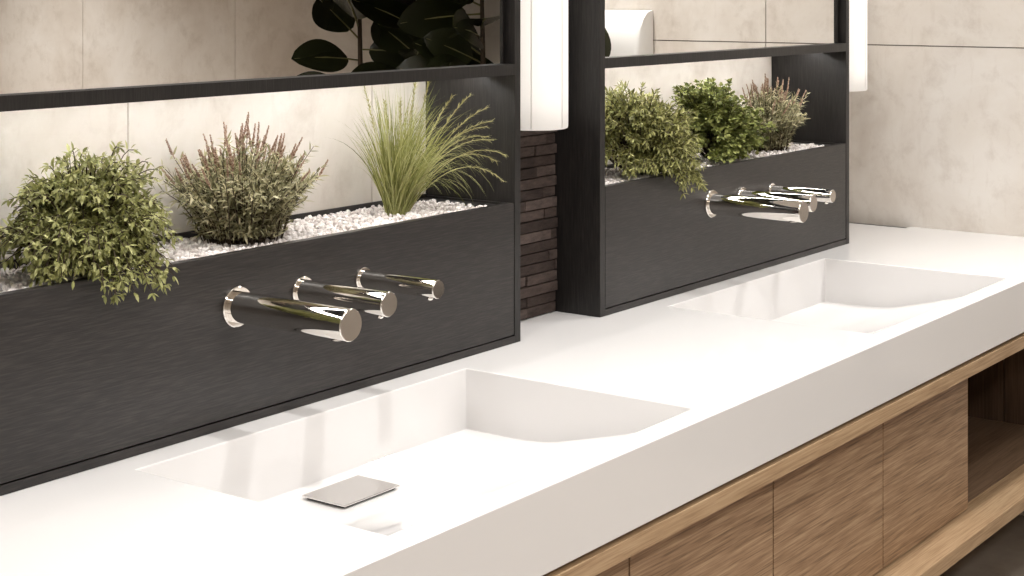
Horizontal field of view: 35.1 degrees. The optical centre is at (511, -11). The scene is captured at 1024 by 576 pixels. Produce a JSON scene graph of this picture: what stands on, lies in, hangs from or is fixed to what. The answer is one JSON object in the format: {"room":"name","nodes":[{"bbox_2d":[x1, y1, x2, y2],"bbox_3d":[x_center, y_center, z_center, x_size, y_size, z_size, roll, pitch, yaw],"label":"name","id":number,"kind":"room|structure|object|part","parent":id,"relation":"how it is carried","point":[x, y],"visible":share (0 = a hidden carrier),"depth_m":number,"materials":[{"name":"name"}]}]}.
{"room":"bathroom","nodes":[
{"label":"bathroom","id":0,"kind":"room"},
{"bbox_2d":[0,57,771,260],"bbox_3d":[-0.809,0.250,2.820,0.090,2.700,6.193,0,0,36],"label":"wall","id":1,"kind":"structure","parent":0,"point":[29,139],"depth_m":3.17,"materials":[{"name":"beige stone"}]},
{"bbox_2d":[543,332,1023,575],"bbox_3d":[0.063,1.110,3.177,0.855,0.454,4.480,0,0,36],"label":"vanity unit","id":2,"kind":"object","parent":1,"relation":"attached to","point":[913,483],"visible":0.41,"depth_m":3.59,"materials":[{"name":"brown wood"}]},
{"bbox_2d":[0,222,1023,575],"bbox_3d":[0.051,0.816,3.182,0.869,0.132,4.592,0,0,36],"label":"countertop","id":3,"kind":"structure","parent":2,"relation":"on","point":[529,456],"depth_m":2.97,"materials":[{"name":"white stone"}]},
{"bbox_2d":[0,0,519,495],"bbox_3d":[-0.481,0.025,2.985,0.244,1.450,1.355,0,0,36],"label":"cabinet","id":4,"kind":"object","parent":3,"relation":"on","point":[86,383],"visible":0.94,"depth_m":2.81,"materials":[{"name":"black wood"}]},
{"bbox_2d":[0,199,486,292],"bbox_3d":[-0.491,0.497,2.986,0.214,0.095,1.236,0,0,36],"label":"gravel","id":5,"kind":"object","parent":4,"relation":"in","point":[189,248],"visible":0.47,"depth_m":3.08,"materials":[{"name":"white gravel"}]},
{"bbox_2d":[0,140,182,304],"bbox_3d":[-0.691,0.368,2.625,0.307,0.247,0.320,0,0,-7],"label":"leafy shrub","id":6,"kind":"object","parent":5,"relation":"on","point":[100,228],"visible":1,"depth_m":2.58,"materials":[{"name":"green plant"}]},
{"bbox_2d":[153,112,328,245],"bbox_3d":[-0.489,0.340,2.962,0.262,0.239,0.337,0,0,29],"label":"flowering shrub","id":7,"kind":"object","parent":5,"relation":"on","point":[231,202],"visible":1,"depth_m":2.92,"materials":[{"name":"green plant"}]},
{"bbox_3d":[-0.489,0.366,2.965,0.237,0.188,0.318,0,0,36],"label":"stem","id":8,"kind":"part","parent":7,"relation":"part of","materials":[{"name":"brown"}]},
{"bbox_2d":[335,81,508,216],"bbox_3d":[-0.188,0.320,3.327,0.313,0.287,0.342,0,0,32],"label":"ornamental grass","id":9,"kind":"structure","parent":5,"relation":"on","point":[402,176],"depth_m":3.31,"materials":[{"name":"green plant"}]},
{"bbox_2d":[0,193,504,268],"bbox_3d":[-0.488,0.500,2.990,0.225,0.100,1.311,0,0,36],"label":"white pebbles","id":10,"kind":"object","parent":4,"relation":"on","point":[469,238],"depth_m":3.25,"materials":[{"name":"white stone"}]},
{"bbox_2d":[0,0,504,94],"bbox_3d":[-0.404,-0.261,2.929,0.014,0.836,1.313,0,0,36],"label":"mirror","id":11,"kind":"object","parent":4,"relation":"on","point":[47,46],"depth_m":2.80,"materials":[{"name":"clear mirror"}]},
{"bbox_3d":[-0.390,0.592,2.918,0.018,0.280,1.309,0,0,36],"label":"panel","id":12,"kind":"part","parent":4,"relation":"part of","materials":[{"name":"black wood"}]},
{"bbox_2d":[0,64,514,111],"bbox_3d":[-0.481,0.169,2.985,0.244,0.024,1.313,0,0,36],"label":"shelf","id":13,"kind":"object","parent":4,"relation":"attached to","point":[99,91],"depth_m":2.79,"materials":[{"name":"black wood"}]},
{"bbox_3d":[-0.481,0.742,2.985,0.244,0.015,1.313,0,0,36],"label":"rail","id":14,"kind":"part","parent":4,"relation":"part of","materials":[{"name":"black wood"}]},
{"bbox_2d":[221,286,361,341],"bbox_3d":[-0.367,0.544,2.709,0.264,0.070,0.070,0,0,36],"label":"spout","id":15,"kind":"object","parent":4,"relation":"attached to","point":[239,307],"visible":1,"depth_m":2.68,"materials":[{"name":"silver metal"}]},
{"bbox_2d":[291,276,396,318],"bbox_3d":[-0.295,0.542,2.856,0.208,0.055,0.055,0,0,36],"label":"spout","id":16,"kind":"object","parent":4,"relation":"attached to","point":[380,303],"visible":0.9,"depth_m":2.83,"materials":[{"name":"silver metal"}]},
{"bbox_2d":[354,267,443,299],"bbox_3d":[-0.207,0.543,2.995,0.184,0.044,0.044,0,0,36],"label":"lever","id":17,"kind":"object","parent":4,"relation":"attached to","point":[429,288],"visible":0.92,"depth_m":2.98,"materials":[{"name":"silver metal"}]},
{"bbox_3d":[-0.086,0.025,3.523,0.244,1.450,0.021,0,0,36],"label":"panel","id":18,"kind":"part","parent":4,"relation":"part of","materials":[{"name":"black wood"}]},
{"bbox_2d":[302,475,399,507],"bbox_3d":[-0.277,0.867,2.799,0.098,0.007,0.143,0,0,36],"label":"drain cover","id":19,"kind":"object","parent":3,"relation":"in","point":[348,492],"visible":1,"depth_m":2.79,"materials":[{"name":"silver"}]},
{"bbox_2d":[137,369,694,535],"bbox_3d":[-0.131,0.811,2.721,0.520,0.121,0.843,0,0,36],"label":"basin","id":20,"kind":"object","parent":3,"relation":"in","point":[453,441],"depth_m":2.94,"materials":[{"name":"white"}]},
{"bbox_2d":[554,0,848,316],"bbox_3d":[0.501,0.025,4.325,0.244,1.450,1.347,0,0,36],"label":"cabinet","id":21,"kind":"object","parent":3,"relation":"on","point":[621,246],"visible":0.8,"depth_m":4.04,"materials":[{"name":"black wood"}]},
{"bbox_3d":[0.109,0.025,3.790,0.244,1.450,0.021,0,0,36],"label":"panel","id":22,"kind":"part","parent":21,"relation":"part of","materials":[{"name":"black wood"}]},
{"bbox_2d":[605,142,823,184],"bbox_3d":[0.490,0.497,4.325,0.214,0.095,1.233,0,0,36],"label":"gravel","id":23,"kind":"object","parent":21,"relation":"in","point":[612,175],"visible":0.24,"depth_m":4.30,"materials":[{"name":"white gravel"}]},
{"bbox_2d":[605,79,707,199],"bbox_3d":[0.303,0.364,4.017,0.374,0.288,0.317,0,0,-20],"label":"feathery shrub","id":24,"kind":"object","parent":23,"relation":"on","point":[641,133],"visible":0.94,"depth_m":3.96,"materials":[{"name":"green plant"}]},
{"bbox_2d":[669,78,777,162],"bbox_3d":[0.555,0.348,4.373,0.229,0.230,0.335,0,0,44],"label":"shrub","id":25,"kind":"object","parent":23,"relation":"on","point":[727,134],"visible":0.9,"depth_m":4.30,"materials":[{"name":"green plant"}]},
{"bbox_2d":[737,74,810,151],"bbox_3d":[0.754,0.349,4.646,0.304,0.222,0.236,0,0,-35],"label":"flowering shrub","id":26,"kind":"object","parent":23,"relation":"on","point":[775,111],"visible":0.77,"depth_m":4.60,"materials":[{"name":"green plant"}]},
{"bbox_3d":[0.738,0.369,4.644,0.207,0.181,0.275,0,0,36],"label":"stem","id":27,"kind":"part","parent":26,"relation":"part of","materials":[{"name":"brown"}]},
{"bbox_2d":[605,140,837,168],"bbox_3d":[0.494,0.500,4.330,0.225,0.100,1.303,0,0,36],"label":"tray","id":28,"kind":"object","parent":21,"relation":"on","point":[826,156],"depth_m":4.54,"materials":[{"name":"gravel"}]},
{"bbox_2d":[605,0,837,56],"bbox_3d":[0.581,-0.261,4.266,0.006,0.836,1.273,0,0,36],"label":"mirror","id":29,"kind":"object","parent":21,"relation":"on","point":[656,28],"depth_m":4.20,"materials":[{"name":"clear mirror"}]},
{"bbox_2d":[605,43,845,67],"bbox_3d":[0.501,0.169,4.325,0.244,0.024,1.305,0,0,36],"label":"shelf","id":30,"kind":"object","parent":21,"relation":"attached to","point":[669,54],"depth_m":4.15,"materials":[{"name":"black wood"}]},
{"bbox_3d":[0.592,0.592,4.258,0.018,0.280,1.301,0,0,36],"label":"panel","id":31,"kind":"part","parent":21,"relation":"part of","materials":[{"name":"black wood"}]},
{"bbox_3d":[0.501,0.742,4.325,0.244,0.015,1.305,0,0,36],"label":"rail","id":32,"kind":"part","parent":21,"relation":"part of","materials":[{"name":"black wood"}]},
{"bbox_2d":[704,190,808,222],"bbox_3d":[0.611,0.543,4.048,0.260,0.070,0.070,0,0,36],"label":"spout","id":33,"kind":"object","parent":21,"relation":"attached to","point":[793,211],"visible":1,"depth_m":4.03,"materials":[{"name":"silver metal"}]},
{"bbox_2d":[737,187,816,211],"bbox_3d":[0.686,0.544,4.194,0.208,0.055,0.055,0,0,36],"label":"spout","id":34,"kind":"object","parent":21,"relation":"attached to","point":[811,200],"visible":0.52,"depth_m":4.17,"materials":[{"name":"silver metal"}]},
{"bbox_2d":[767,183,835,203],"bbox_3d":[0.775,0.545,4.338,0.182,0.044,0.044,0,0,36],"label":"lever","id":35,"kind":"object","parent":21,"relation":"attached to","point":[822,195],"visible":0.77,"depth_m":4.31,"materials":[{"name":"silver metal"}]},
{"bbox_3d":[0.893,0.025,4.859,0.244,1.450,0.021,0,0,36],"label":"panel","id":36,"kind":"part","parent":21,"relation":"part of","materials":[{"name":"black wood"}]},
{"bbox_2d":[669,259,1006,333],"bbox_3d":[0.830,0.811,4.033,0.520,0.121,0.857,0,0,36],"label":"basin","id":37,"kind":"object","parent":3,"relation":"in","point":[841,295],"depth_m":4.34,"materials":[{"name":"white"}]},
{"bbox_3d":[0.035,1.113,2.568,0.019,0.373,0.530,0,0,36],"label":"door","id":38,"kind":"part","parent":2,"relation":"part of","materials":[{"name":"brown wood"}]},
{"bbox_3d":[0.352,1.113,3.000,0.019,0.373,0.530,0,0,36],"label":"door","id":39,"kind":"part","parent":2,"relation":"part of","materials":[{"name":"brown wood"}]},
{"bbox_3d":[0.668,1.113,3.431,0.019,0.373,0.530,0,0,36],"label":"door","id":40,"kind":"part","parent":2,"relation":"part of","materials":[{"name":"brown wood"}]},
{"bbox_3d":[0.981,1.113,3.859,0.019,0.373,0.520,0,0,36],"label":"door","id":41,"kind":"part","parent":2,"relation":"part of","materials":[{"name":"brown wood"}]},
{"bbox_3d":[1.273,1.113,5.051,0.531,0.379,0.023,0,0,36],"label":"panel","id":42,"kind":"part","parent":2,"relation":"part of","materials":[{"name":"brown wood"}]},
{"bbox_3d":[1.605,1.113,4.808,0.286,0.379,0.023,0,0,36],"label":"panel","id":43,"kind":"part","parent":2,"relation":"part of","materials":[{"name":"brown wood"}]},
{"bbox_2d":[849,0,866,91],"bbox_3d":[1.000,-0.270,5.035,0.210,1.160,0.150,0,0,36],"label":"wall lamp","id":44,"kind":"object","parent":1,"relation":"attached to","point":[857,8],"visible":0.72,"depth_m":4.95,"materials":[{"name":"white"}]},
{"bbox_2d":[520,130,557,320],"bbox_3d":[-0.035,-0.175,3.691,0.128,1.848,0.308,0,0,36],"label":"brick wall","id":45,"kind":"structure","parent":0,"point":[538,242],"depth_m":3.72,"materials":[{"name":"brown brick"}]},
{"bbox_2d":[520,0,567,130],"bbox_3d":[0.068,-0.270,3.628,0.110,1.160,0.150,0,0,36],"label":"wall lamp","id":46,"kind":"object","parent":45,"relation":"attached to","point":[543,23],"visible":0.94,"depth_m":3.57,"materials":[{"name":"white"}]},
{"bbox_2d":[849,0,1023,515],"bbox_3d":[1.751,0.250,4.839,1.655,2.700,0.090,0,0,36],"label":"wall","id":47,"kind":"structure","parent":0,"point":[936,131],"depth_m":5.08,"materials":[{"name":"beige stone"}]},
{"bbox_2d":[940,515,1023,575],"bbox_3d":[1.636,1.640,1.281,5.855,0.080,6.780,0,0,36],"label":"floor","id":48,"kind":"structure","parent":0,"point":[1002,553],"depth_m":4.58,"materials":[{"name":"stone"}]}
]}

